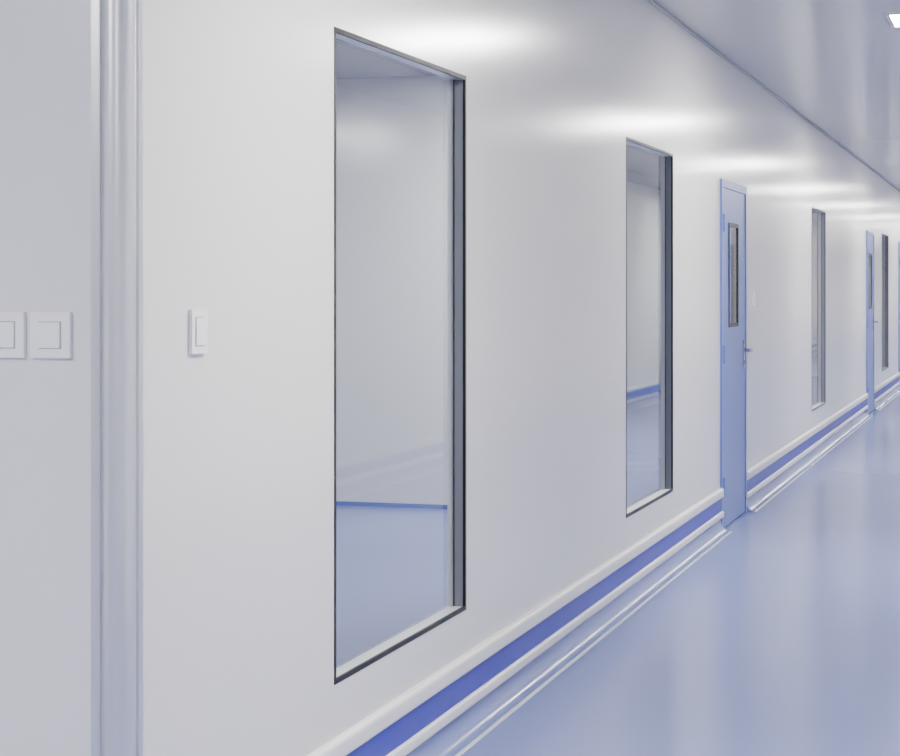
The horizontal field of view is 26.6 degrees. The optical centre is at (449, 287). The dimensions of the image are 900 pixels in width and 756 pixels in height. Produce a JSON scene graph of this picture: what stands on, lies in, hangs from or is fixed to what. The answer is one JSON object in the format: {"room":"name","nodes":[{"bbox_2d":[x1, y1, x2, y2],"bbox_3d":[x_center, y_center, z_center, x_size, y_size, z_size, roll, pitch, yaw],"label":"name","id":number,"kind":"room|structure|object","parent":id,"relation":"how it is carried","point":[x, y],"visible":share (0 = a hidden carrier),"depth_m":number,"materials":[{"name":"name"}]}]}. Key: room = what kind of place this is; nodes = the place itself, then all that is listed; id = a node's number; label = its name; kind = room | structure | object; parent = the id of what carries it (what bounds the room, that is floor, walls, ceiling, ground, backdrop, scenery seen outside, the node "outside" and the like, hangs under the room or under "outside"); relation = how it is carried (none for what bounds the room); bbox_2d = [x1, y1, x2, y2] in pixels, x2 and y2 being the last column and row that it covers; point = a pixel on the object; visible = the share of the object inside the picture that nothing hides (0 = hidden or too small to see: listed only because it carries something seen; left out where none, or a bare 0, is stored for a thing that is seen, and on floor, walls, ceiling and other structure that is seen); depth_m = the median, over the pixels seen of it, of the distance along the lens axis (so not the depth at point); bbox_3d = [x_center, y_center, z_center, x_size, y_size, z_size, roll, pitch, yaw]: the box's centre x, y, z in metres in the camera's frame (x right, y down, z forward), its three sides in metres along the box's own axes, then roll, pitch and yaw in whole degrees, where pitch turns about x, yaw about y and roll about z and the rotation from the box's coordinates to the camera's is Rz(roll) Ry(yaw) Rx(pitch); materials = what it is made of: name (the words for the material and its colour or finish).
{"room":"hospital corridor","nodes":[
{"label":"hospital corridor","id":0,"kind":"room"},
{"bbox_2d":[0,0,90,755],"bbox_3d":[-2.084,0.026,4.146,2.936,2.705,0.060,0,0,17],"label":"wall","id":1,"kind":"structure","parent":0,"point":[45,45],"depth_m":3.72,"materials":[{"name":"white paint"}]},
{"bbox_2d":[0,312,25,357],"bbox_3d":[-0.877,0.092,3.740,0.086,0.090,0.014,0,0,17],"label":"light switch","id":2,"kind":"object","parent":1,"relation":"attached to","point":[12,324],"visible":1,"depth_m":3.73,"materials":[{"name":"white plastic"}]},
{"bbox_2d":[30,312,71,357],"bbox_3d":[-0.780,0.092,3.710,0.086,0.090,0.014,0,0,17],"label":"light switch","id":3,"kind":"object","parent":1,"relation":"attached to","point":[50,332],"visible":1,"depth_m":3.70,"materials":[{"name":"white plastic"}]},
{"bbox_2d":[336,76,447,504],"bbox_3d":[-1.251,0.026,12.275,3.800,2.705,0.060,0,0,17],"label":"wall","id":4,"kind":"structure","parent":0,"point":[392,133],"depth_m":11.97,"materials":[{"name":"white paint"}]},
{"bbox_2d":[143,0,899,755],"bbox_3d":[7.600,0.026,30.819,0.060,2.705,56.606,0,0,17],"label":"wall","id":5,"kind":"structure","parent":0,"point":[238,95],"depth_m":5.91,"materials":[{"name":"white paint"}]},
{"bbox_2d":[189,309,207,353],"bbox_3d":[-0.526,0.091,3.983,0.012,0.092,0.078,0,0,17],"label":"light switch","id":6,"kind":"object","parent":5,"relation":"attached to","point":[198,318],"visible":1,"depth_m":3.97,"materials":[{"name":"white plastic"}]},
{"bbox_2d":[334,26,465,684],"bbox_3d":[-0.148,0.171,5.345,0.060,1.656,1.172,0,0,17],"label":"window","id":7,"kind":"structure","parent":5,"relation":"in","point":[456,81],"depth_m":5.89,"materials":[{"name":"black metal"}]},
{"bbox_2d":[307,372,899,755],"bbox_3d":[7.664,1.255,30.810,0.068,0.248,56.585,0,0,17],"label":"baseboard","id":8,"kind":"structure","parent":5,"relation":"attached to","point":[449,711],"depth_m":6.98,"materials":[{"name":"white"}]},
{"bbox_2d":[626,137,672,517],"bbox_3d":[0.902,0.171,8.798,0.060,1.656,1.139,0,0,17],"label":"window","id":9,"kind":"structure","parent":5,"relation":"in","point":[666,157],"depth_m":9.33,"materials":[{"name":"black"}]},
{"bbox_2d":[720,179,752,526],"bbox_3d":[1.675,0.379,11.239,0.122,1.998,0.998,0,0,17],"label":"door","id":10,"kind":"structure","parent":5,"relation":"in","point":[733,196],"depth_m":11.25,"materials":[{"name":"blue painted metal"},{"name":"clear glass"}]},
{"bbox_2d":[752,292,754,305],"bbox_3d":[1.925,0.069,12.041,0.012,0.092,0.078,0,0,17],"label":"light switch","id":11,"kind":"object","parent":5,"relation":"attached to","point":[753,293],"visible":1,"depth_m":12.01,"materials":[{"name":"white plastic"}]},
{"bbox_2d":[646,0,899,190],"bbox_3d":[7.637,-1.320,30.818,0.012,0.012,56.585,0,0,17],"label":"trim","id":12,"kind":"structure","parent":5,"relation":"attached to","point":[653,3],"depth_m":11.64,"materials":[{"name":"grey paint"}]},
{"bbox_2d":[812,207,825,410],"bbox_3d":[3.047,0.171,15.849,0.060,1.656,1.099,0,0,17],"label":"window","id":13,"kind":"structure","parent":5,"relation":"in","point":[818,216],"depth_m":16.14,"materials":[{"name":"black"}]},
{"bbox_2d":[866,230,877,413],"bbox_3d":[4.633,0.379,20.959,0.122,1.998,0.998,0,0,17],"label":"door","id":14,"kind":"structure","parent":5,"relation":"in","point":[870,321],"depth_m":20.97,"materials":[{"name":"blue metal"}]},
{"bbox_2d":[882,233,887,370],"bbox_3d":[5.288,0.171,23.216,0.060,1.656,1.099,0,0,17],"label":"window","id":15,"kind":"structure","parent":5,"relation":"in","point":[884,236],"depth_m":23.57,"materials":[{"name":"black"}]},
{"bbox_2d":[898,242,899,387],"bbox_3d":[6.175,0.379,26.030,0.122,1.998,0.998,0,0,17],"label":"door","id":16,"kind":"structure","parent":5,"relation":"in","point":[898,242],"depth_m":25.59,"materials":[{"name":"blue"}]},
{"bbox_2d":[336,390,899,755],"bbox_3d":[6.792,1.429,27.201,10.900,0.100,64.400,0,0,17],"label":"floor","id":17,"kind":"structure","parent":0,"point":[782,638],"depth_m":7.76,"materials":[{"name":"blue plastic"}]},
{"bbox_2d":[91,0,142,755],"bbox_3d":[-0.650,0.026,3.714,0.076,2.704,0.076,0,0,17],"label":"post","id":18,"kind":"object","parent":17,"relation":"on","point":[116,25],"visible":1,"depth_m":3.69,"materials":[{"name":"silver metal"}]},
{"bbox_2d":[336,0,899,189],"bbox_3d":[6.792,-1.376,27.201,10.900,0.100,64.400,0,0,17],"label":"ceiling","id":19,"kind":"structure","parent":0,"point":[836,63],"depth_m":11.08,"materials":[{"name":"grey paint"}]},
{"bbox_2d":[885,12,899,27],"bbox_3d":[2.470,-1.321,9.283,0.640,0.010,0.460,0,0,17],"label":"ceiling light","id":20,"kind":"object","parent":19,"relation":"attached to","point":[893,18],"depth_m":9.28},
{"bbox_2d":[627,181,660,391],"bbox_3d":[1.435,0.026,21.205,0.060,2.705,18.590,0,0,17],"label":"wall","id":21,"kind":"structure","parent":0,"point":[643,202],"depth_m":24.63,"materials":[{"name":"white paint"}]},
{"bbox_2d":[336,383,660,508],"bbox_3d":[0.306,1.334,17.389,3.799,0.090,26.548,0,0,17],"label":"baseboard","id":22,"kind":"structure","parent":21,"relation":"attached to","point":[641,391],"depth_m":12.02,"materials":[{"name":"blue plastic"}]}
]}

